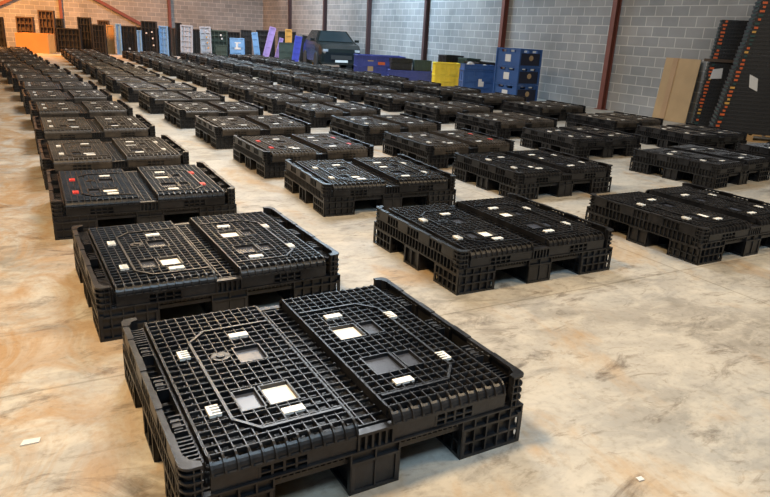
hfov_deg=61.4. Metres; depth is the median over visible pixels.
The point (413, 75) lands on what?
crate
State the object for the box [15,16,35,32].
pallet
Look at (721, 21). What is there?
tray
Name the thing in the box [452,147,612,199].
container
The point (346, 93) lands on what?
container
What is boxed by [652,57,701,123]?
plywood sheet
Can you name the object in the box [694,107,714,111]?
tray
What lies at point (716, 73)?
paper tag
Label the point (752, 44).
tray
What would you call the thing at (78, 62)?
container
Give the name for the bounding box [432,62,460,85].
crate
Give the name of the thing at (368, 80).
container
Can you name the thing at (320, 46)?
parked car
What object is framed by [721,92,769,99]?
tray
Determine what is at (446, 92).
container
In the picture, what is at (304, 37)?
pallet
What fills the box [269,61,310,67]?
container
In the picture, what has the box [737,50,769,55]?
tray
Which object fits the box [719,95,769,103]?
tray
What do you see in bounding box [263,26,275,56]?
leaning board
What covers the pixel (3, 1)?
diagonal brace
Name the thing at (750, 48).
tray
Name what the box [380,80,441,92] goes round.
container
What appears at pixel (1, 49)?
container
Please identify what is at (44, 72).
container
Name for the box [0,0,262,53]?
wall
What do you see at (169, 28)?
pallet
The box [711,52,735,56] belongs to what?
tray
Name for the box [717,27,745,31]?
tray
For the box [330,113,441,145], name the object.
container
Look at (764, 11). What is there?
tray
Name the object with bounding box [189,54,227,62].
container
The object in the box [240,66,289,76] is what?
container
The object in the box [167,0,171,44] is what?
steel column
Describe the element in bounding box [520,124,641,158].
container
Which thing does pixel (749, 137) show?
wooden pallet
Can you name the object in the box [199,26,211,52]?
board
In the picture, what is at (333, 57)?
grille
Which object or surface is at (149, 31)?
pallet
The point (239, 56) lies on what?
container
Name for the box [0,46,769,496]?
floor
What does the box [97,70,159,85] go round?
container
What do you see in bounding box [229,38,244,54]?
crate
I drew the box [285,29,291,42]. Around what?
board
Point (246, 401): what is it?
container
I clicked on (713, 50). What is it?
tray
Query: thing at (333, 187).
container
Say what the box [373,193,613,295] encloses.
container
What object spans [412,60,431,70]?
tray
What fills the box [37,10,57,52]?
pallet
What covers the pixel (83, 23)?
pallet
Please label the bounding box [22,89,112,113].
container
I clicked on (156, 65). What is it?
container
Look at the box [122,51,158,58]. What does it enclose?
container
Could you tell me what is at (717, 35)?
tray
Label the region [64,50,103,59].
container
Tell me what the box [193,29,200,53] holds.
pallet
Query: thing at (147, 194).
container
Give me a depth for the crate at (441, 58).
18.91 m
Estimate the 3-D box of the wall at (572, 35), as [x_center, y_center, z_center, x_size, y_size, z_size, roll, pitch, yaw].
[3.727,-6.958,16.458,0.200,6.000,41.800,-7,21,-28]
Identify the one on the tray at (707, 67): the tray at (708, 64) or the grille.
the tray at (708, 64)
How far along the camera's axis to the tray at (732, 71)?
10.42 m
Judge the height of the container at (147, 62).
0.273 m
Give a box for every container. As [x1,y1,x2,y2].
[0,46,26,49]
[0,48,29,51]
[0,51,32,54]
[0,53,37,57]
[0,56,42,60]
[0,59,49,71]
[0,63,59,77]
[6,68,70,83]
[11,73,82,91]
[18,81,97,101]
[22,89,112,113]
[29,100,132,128]
[33,114,155,153]
[38,135,189,189]
[46,161,236,239]
[61,48,98,56]
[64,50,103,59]
[67,53,109,62]
[71,55,115,65]
[72,206,339,342]
[75,58,123,69]
[82,62,134,74]
[90,66,147,79]
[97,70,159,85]
[105,76,174,93]
[120,82,196,102]
[121,277,523,496]
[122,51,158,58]
[128,53,167,61]
[135,55,176,64]
[138,90,224,113]
[143,58,187,67]
[152,61,199,71]
[162,64,213,76]
[164,100,263,128]
[176,68,231,81]
[180,52,216,60]
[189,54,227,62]
[192,72,252,86]
[195,113,311,148]
[199,57,239,65]
[206,78,273,94]
[211,59,253,68]
[224,62,269,72]
[228,84,302,102]
[229,54,264,59]
[233,131,373,178]
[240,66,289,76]
[241,56,278,62]
[253,92,336,113]
[255,58,294,63]
[258,69,311,81]
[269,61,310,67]
[277,74,335,87]
[284,154,455,216]
[285,101,380,127]
[286,64,330,70]
[300,79,363,93]
[306,67,353,75]
[329,71,380,79]
[329,85,399,101]
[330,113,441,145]
[353,75,408,85]
[364,92,442,111]
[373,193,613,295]
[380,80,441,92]
[382,128,514,168]
[404,100,492,123]
[414,85,480,101]
[452,92,526,109]
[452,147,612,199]
[455,111,557,138]
[502,100,585,120]
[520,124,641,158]
[565,111,662,133]
[585,183,769,265]
[629,142,769,188]
[635,123,747,149]
[734,142,769,155]
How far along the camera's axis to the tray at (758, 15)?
10.15 m
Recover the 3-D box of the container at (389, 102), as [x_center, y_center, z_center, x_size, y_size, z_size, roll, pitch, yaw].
[0.356,-2.895,12.774,1.200,0.273,1.038,-7,21,-28]
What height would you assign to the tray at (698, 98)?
0.060 m
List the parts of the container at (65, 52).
folded panel, folded panel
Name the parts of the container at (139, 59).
folded panel, folded panel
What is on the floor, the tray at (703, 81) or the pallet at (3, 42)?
the pallet at (3, 42)
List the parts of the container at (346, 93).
folded panel, folded panel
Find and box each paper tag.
[710,68,722,78]
[749,75,757,90]
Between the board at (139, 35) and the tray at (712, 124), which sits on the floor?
the board at (139, 35)
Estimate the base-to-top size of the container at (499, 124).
0.273 m
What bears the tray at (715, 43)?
on the tray at (714, 46)
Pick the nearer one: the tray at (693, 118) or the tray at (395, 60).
the tray at (693, 118)
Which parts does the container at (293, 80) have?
folded panel, folded panel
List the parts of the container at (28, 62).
folded panel, folded panel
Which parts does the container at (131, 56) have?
folded panel, folded panel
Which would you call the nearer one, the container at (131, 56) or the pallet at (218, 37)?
the container at (131, 56)
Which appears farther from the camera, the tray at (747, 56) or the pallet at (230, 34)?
the pallet at (230, 34)
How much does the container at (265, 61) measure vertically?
0.273 m
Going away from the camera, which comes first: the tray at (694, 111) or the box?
the tray at (694, 111)
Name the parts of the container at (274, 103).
corner post, folded panel, folded panel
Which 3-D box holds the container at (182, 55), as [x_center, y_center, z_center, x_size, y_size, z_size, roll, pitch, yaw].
[-7.433,-7.645,25.859,1.200,0.273,1.038,-7,21,-28]
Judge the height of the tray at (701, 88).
0.060 m
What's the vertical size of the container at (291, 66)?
0.273 m
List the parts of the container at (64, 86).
folded panel, folded panel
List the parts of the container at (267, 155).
corner post, folded panel, rail, folded panel, corner post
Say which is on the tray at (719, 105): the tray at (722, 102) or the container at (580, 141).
the tray at (722, 102)
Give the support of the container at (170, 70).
on the floor
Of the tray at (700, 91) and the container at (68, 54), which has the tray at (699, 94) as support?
the tray at (700, 91)
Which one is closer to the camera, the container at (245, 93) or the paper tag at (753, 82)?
the paper tag at (753, 82)
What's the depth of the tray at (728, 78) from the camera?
10.47 m
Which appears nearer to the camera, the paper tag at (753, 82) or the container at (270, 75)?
the paper tag at (753, 82)
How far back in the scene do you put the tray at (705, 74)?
11.80 m
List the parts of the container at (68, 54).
folded panel, folded panel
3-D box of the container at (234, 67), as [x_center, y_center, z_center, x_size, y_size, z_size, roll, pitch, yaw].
[-4.378,-5.730,20.571,1.200,0.273,1.038,-7,21,-28]
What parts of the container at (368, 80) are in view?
folded panel, folded panel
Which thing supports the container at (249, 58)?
on the floor
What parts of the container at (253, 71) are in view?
folded panel, folded panel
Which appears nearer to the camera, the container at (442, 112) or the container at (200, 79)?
the container at (442, 112)
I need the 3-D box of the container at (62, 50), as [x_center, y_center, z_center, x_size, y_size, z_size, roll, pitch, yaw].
[-11.253,-7.208,23.931,1.200,0.273,1.038,-7,21,-28]
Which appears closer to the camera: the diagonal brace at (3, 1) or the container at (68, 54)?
the container at (68, 54)
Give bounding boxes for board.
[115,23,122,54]
[137,30,142,51]
[158,26,168,55]
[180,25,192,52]
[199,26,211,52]
[252,32,259,54]
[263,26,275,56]
[275,38,282,57]
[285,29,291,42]
[292,35,301,61]
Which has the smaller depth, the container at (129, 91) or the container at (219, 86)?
the container at (129, 91)
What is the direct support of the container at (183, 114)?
on the floor
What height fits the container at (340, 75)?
0.273 m
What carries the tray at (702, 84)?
on the tray at (701, 88)
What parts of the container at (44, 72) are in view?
folded panel, folded panel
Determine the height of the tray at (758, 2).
0.060 m
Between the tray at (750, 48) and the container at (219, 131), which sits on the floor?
the container at (219, 131)
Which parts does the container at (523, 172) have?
corner post, folded panel, corner post, folded panel, rail, corner post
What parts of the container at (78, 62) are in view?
folded panel, folded panel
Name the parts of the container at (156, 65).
folded panel, folded panel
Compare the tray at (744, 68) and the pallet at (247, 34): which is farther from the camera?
the pallet at (247, 34)
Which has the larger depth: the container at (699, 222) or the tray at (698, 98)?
the tray at (698, 98)
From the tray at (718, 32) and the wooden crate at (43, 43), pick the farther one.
the wooden crate at (43, 43)
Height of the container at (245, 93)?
0.273 m
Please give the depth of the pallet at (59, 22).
26.30 m
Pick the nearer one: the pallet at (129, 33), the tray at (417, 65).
the tray at (417, 65)
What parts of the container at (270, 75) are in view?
folded panel, folded panel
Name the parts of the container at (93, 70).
folded panel, folded panel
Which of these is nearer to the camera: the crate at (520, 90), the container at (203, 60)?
the crate at (520, 90)
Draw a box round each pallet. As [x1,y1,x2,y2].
[0,17,6,47]
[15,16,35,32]
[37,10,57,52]
[55,18,63,27]
[56,28,82,52]
[77,17,93,49]
[91,24,107,53]
[97,20,109,24]
[121,25,137,51]
[141,21,158,51]
[168,27,171,55]
[171,28,175,55]
[175,23,181,55]
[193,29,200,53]
[211,30,227,53]
[228,32,239,55]
[241,30,251,54]
[256,30,271,56]
[272,35,274,56]
[278,31,295,42]
[299,35,306,61]
[746,134,769,142]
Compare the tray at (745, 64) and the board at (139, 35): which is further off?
the board at (139, 35)
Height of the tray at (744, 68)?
0.060 m
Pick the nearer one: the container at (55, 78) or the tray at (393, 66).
the container at (55, 78)
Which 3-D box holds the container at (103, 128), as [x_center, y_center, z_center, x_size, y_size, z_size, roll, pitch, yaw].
[-3.363,-1.342,7.496,1.200,0.273,1.038,-7,21,-28]
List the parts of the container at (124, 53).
folded panel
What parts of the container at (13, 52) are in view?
folded panel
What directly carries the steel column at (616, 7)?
on the floor
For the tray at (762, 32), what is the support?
on the tray at (758, 36)
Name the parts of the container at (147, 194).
corner post, corner post, folded panel, rail, folded panel, corner post, corner post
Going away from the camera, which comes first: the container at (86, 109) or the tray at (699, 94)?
the container at (86, 109)
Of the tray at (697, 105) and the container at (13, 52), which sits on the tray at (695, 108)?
the tray at (697, 105)
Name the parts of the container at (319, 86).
folded panel, folded panel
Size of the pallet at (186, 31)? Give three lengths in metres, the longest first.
1.300 x 0.500 x 0.120 m
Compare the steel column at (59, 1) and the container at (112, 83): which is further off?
the steel column at (59, 1)
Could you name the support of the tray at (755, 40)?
on the tray at (752, 44)
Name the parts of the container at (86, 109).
corner post, folded panel, rail, folded panel, corner post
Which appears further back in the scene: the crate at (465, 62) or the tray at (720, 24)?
the crate at (465, 62)
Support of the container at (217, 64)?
on the floor
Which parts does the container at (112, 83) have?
folded panel, folded panel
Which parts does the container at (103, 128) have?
corner post, folded panel, rail, folded panel, corner post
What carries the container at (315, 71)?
on the floor
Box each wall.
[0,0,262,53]
[263,0,768,122]
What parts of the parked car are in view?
number plate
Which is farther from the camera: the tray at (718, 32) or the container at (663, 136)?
the tray at (718, 32)
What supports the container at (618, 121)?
on the floor
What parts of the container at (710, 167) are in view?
corner post, folded panel, corner post, folded panel, rail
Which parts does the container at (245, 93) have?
folded panel, folded panel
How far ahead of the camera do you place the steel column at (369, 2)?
23.90 m
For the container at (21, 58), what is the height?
0.273 m
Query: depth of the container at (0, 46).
22.84 m
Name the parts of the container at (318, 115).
corner post, folded panel, folded panel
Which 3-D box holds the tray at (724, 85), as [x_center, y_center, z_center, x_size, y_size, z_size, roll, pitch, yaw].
[6.174,-2.601,10.601,1.126,0.060,0.426,8,19,15]
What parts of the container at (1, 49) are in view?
folded panel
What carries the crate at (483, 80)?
on the floor
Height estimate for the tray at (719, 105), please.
0.060 m
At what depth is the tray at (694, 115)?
12.04 m
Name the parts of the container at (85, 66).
folded panel, folded panel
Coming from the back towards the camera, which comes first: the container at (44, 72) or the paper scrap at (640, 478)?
the container at (44, 72)
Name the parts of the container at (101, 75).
folded panel, folded panel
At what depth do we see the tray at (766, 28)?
10.20 m
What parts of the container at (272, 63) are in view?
folded panel, folded panel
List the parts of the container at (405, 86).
folded panel, folded panel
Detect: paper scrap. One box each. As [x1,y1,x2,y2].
[20,437,40,445]
[636,476,644,480]
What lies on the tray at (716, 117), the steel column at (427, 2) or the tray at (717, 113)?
the tray at (717, 113)
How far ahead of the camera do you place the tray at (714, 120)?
10.66 m
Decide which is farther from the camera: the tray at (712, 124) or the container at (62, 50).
the container at (62, 50)
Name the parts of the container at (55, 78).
folded panel, folded panel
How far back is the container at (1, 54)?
19.02 m
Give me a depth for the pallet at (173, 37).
27.99 m
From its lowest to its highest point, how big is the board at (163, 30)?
1.220 m
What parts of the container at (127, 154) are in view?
corner post, folded panel, rail, folded panel, corner post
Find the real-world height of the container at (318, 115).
0.273 m
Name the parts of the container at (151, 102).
corner post, folded panel, folded panel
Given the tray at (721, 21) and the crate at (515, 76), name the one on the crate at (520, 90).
the crate at (515, 76)
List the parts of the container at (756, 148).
corner post, folded panel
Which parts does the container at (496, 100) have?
folded panel, folded panel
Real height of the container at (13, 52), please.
0.273 m
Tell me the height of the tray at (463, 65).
0.120 m
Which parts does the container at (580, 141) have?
folded panel, corner post, folded panel, rail, corner post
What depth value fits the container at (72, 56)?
19.71 m
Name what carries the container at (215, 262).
on the floor
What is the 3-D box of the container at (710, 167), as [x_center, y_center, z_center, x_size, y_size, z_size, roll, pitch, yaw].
[3.673,-0.987,7.550,1.200,0.273,1.038,-10,22,-34]
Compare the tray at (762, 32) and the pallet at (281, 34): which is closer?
the tray at (762, 32)
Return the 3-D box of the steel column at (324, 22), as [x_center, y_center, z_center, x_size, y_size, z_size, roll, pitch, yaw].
[-2.470,-10.723,26.825,0.200,6.000,0.220,-7,21,-28]
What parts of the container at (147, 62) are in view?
folded panel, folded panel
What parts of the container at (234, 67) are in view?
folded panel, folded panel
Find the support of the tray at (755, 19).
on the tray at (748, 23)
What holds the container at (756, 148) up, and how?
on the floor
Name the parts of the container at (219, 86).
folded panel, folded panel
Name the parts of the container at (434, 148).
corner post, folded panel, folded panel, rail, corner post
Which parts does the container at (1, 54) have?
folded panel, folded panel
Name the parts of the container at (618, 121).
folded panel, corner post, folded panel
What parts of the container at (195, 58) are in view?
folded panel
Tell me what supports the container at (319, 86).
on the floor
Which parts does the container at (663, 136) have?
folded panel, corner post, folded panel, rail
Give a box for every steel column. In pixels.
[58,0,62,18]
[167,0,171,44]
[288,0,291,28]
[322,0,326,64]
[365,0,371,53]
[421,0,429,59]
[498,0,508,85]
[594,0,621,109]
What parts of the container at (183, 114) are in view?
corner post, folded panel, rail, folded panel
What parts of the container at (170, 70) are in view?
folded panel, folded panel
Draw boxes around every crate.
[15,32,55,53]
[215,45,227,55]
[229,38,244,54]
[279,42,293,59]
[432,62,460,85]
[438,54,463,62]
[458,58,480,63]
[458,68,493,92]
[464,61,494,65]
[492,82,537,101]
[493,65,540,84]
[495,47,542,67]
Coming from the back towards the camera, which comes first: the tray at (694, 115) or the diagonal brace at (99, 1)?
the diagonal brace at (99, 1)
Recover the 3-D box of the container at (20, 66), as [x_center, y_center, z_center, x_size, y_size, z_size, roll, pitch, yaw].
[-8.410,-4.228,15.396,1.200,0.273,1.038,-8,21,-29]
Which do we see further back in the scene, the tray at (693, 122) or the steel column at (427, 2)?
the steel column at (427, 2)
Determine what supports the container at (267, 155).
on the floor
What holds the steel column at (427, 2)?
on the floor
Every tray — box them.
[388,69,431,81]
[389,58,412,62]
[389,62,411,70]
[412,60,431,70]
[460,63,494,70]
[691,120,709,125]
[692,117,710,121]
[693,110,713,115]
[693,113,712,118]
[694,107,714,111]
[695,103,714,108]
[696,100,718,105]
[697,97,718,101]
[698,93,719,98]
[699,90,720,95]
[700,87,722,91]
[701,83,723,88]
[702,80,724,84]
[703,76,726,81]
[704,73,728,77]
[705,70,729,74]
[706,66,731,70]
[707,63,732,67]
[709,56,735,59]
[709,121,769,131]
[709,125,769,135]
[711,49,736,52]
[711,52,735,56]
[711,117,769,127]
[712,114,769,123]
[713,45,738,49]
[714,38,741,42]
[714,42,740,45]
[714,110,769,119]
[715,106,769,115]
[716,34,742,38]
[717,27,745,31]
[717,31,744,34]
[717,103,769,111]
[718,99,769,107]
[719,23,747,27]
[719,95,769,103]
[720,20,748,23]
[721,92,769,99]
[722,88,769,95]
[723,84,769,91]
[725,81,769,87]
[727,77,769,83]
[728,73,769,79]
[729,69,769,75]
[731,65,769,71]
[733,58,769,63]
[733,62,769,67]
[735,54,769,59]
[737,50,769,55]
[738,46,769,51]
[740,42,769,46]
[742,38,769,42]
[743,34,769,38]
[744,30,769,34]
[746,26,769,30]
[747,22,769,25]
[748,17,769,21]
[750,13,769,17]
[752,9,769,13]
[753,5,769,9]
[755,1,769,5]
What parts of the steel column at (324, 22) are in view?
post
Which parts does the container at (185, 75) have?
folded panel, folded panel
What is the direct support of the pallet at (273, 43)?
on the floor
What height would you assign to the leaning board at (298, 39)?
1.149 m
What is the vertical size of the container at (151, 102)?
0.273 m
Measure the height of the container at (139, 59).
0.273 m
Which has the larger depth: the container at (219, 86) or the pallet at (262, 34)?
the pallet at (262, 34)
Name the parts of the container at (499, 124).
folded panel, corner post, folded panel, rail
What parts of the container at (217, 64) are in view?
folded panel, folded panel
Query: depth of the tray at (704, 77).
11.81 m
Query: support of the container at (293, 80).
on the floor
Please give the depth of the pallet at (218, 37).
28.88 m
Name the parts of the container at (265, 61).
folded panel, folded panel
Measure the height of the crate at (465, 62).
0.780 m
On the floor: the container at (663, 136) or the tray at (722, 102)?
the container at (663, 136)
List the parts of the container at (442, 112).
corner post, folded panel, folded panel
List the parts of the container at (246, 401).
corner post, corner post, folded panel, rail, rail, corner post, folded panel, corner post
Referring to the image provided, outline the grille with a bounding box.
[331,55,351,59]
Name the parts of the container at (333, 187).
corner post, folded panel, rail, folded panel, corner post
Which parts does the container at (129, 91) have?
corner post, folded panel, folded panel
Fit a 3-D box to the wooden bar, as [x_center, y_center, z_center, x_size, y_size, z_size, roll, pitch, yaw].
[6.042,-3.374,11.666,0.560,0.050,0.030,8,19,15]
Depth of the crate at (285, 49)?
27.63 m
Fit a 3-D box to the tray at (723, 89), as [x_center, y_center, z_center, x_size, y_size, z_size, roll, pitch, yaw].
[6.162,-2.544,10.623,1.126,0.060,0.426,8,19,15]
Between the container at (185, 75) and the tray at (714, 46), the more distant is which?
the container at (185, 75)
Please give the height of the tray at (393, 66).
0.200 m
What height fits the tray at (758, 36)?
0.060 m
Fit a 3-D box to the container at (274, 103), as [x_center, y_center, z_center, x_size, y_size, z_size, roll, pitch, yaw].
[-1.613,-2.615,11.616,1.200,0.273,1.038,-7,21,-28]
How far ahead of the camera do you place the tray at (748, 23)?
10.19 m
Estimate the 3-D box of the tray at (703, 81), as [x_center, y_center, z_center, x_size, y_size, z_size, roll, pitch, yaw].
[6.084,-3.044,11.912,0.466,0.060,0.246,8,19,15]
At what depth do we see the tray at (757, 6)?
10.11 m
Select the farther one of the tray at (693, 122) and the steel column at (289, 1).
the steel column at (289, 1)
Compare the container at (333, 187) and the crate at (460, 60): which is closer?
the container at (333, 187)
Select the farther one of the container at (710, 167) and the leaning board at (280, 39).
the leaning board at (280, 39)
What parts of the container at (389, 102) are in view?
folded panel, folded panel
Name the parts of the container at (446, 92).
folded panel, folded panel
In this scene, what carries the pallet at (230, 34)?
on the floor
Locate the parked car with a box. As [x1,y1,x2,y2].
[303,30,359,68]
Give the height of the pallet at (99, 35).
1.150 m
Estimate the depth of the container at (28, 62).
16.39 m
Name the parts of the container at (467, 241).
corner post, folded panel, corner post, corner post, folded panel, rail, corner post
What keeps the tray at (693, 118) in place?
on the tray at (693, 122)
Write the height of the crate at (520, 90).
0.400 m
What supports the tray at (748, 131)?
on the wooden pallet at (749, 137)
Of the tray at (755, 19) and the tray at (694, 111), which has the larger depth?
the tray at (694, 111)
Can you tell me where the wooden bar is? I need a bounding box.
[704,58,733,62]
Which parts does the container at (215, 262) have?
corner post, corner post, folded panel, rail, rail, folded panel, corner post, corner post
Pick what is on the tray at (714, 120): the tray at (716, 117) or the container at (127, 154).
the tray at (716, 117)
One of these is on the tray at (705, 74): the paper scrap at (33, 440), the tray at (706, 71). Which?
the tray at (706, 71)
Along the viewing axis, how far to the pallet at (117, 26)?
26.66 m
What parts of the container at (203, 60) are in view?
folded panel, folded panel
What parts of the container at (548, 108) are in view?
folded panel, corner post, folded panel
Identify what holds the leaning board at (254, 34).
on the floor
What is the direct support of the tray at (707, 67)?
on the tray at (706, 71)
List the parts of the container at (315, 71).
folded panel, folded panel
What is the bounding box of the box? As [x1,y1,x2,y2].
[354,54,405,75]
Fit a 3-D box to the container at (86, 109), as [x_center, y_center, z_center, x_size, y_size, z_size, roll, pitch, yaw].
[-4.151,-1.835,8.859,1.200,0.273,1.038,-7,21,-28]
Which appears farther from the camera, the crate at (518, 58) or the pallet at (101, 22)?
the pallet at (101, 22)
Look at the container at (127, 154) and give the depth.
5.86 m
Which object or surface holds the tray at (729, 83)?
on the tray at (724, 85)
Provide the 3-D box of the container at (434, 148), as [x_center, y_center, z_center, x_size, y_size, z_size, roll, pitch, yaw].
[0.750,-1.213,7.764,1.200,0.273,1.038,-7,21,-28]
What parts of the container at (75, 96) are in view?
corner post, folded panel, rail, folded panel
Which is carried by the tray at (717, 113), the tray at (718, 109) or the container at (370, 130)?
the tray at (718, 109)
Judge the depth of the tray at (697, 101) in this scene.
11.96 m
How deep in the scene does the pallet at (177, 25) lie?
27.96 m
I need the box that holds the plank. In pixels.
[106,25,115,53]
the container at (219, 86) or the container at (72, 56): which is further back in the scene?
the container at (72, 56)
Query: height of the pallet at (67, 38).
0.950 m
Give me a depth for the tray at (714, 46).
11.61 m
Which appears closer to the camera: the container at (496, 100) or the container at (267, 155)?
the container at (267, 155)
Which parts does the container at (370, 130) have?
corner post, folded panel, folded panel, rail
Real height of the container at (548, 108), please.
0.273 m
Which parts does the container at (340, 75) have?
folded panel, folded panel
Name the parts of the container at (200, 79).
folded panel, folded panel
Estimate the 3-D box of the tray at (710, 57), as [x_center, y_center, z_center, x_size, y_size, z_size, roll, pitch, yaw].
[6.147,-3.449,11.764,0.466,0.060,0.246,8,19,15]
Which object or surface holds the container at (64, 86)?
on the floor
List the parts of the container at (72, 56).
folded panel, folded panel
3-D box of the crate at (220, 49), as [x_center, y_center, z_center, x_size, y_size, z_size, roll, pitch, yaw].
[-7.118,-8.583,28.297,0.486,0.550,0.398,0,19,-9]
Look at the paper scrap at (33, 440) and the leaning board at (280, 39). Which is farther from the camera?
the leaning board at (280, 39)
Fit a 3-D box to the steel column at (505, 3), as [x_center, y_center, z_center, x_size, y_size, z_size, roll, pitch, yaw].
[3.225,-7.154,16.968,0.200,6.000,0.220,-7,21,-28]
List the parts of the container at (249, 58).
folded panel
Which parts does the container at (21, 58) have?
folded panel, folded panel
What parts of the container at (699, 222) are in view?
corner post, folded panel, corner post, corner post, folded panel, rail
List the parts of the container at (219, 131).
corner post, folded panel, rail, folded panel, corner post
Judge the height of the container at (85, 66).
0.273 m
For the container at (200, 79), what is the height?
0.273 m
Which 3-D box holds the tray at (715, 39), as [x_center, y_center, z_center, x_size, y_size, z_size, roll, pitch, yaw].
[6.183,-3.740,11.661,0.466,0.060,0.246,8,19,15]
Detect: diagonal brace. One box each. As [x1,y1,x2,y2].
[0,0,11,5]
[95,0,140,25]
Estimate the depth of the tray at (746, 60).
10.36 m
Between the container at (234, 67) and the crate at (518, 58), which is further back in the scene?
the container at (234, 67)
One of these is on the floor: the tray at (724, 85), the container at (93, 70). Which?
the container at (93, 70)
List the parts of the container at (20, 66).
folded panel, folded panel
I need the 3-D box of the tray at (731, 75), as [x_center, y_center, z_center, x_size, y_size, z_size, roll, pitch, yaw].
[6.216,-2.773,10.534,1.126,0.060,0.426,8,19,15]
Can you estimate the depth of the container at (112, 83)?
13.10 m
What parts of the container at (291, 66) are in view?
folded panel, folded panel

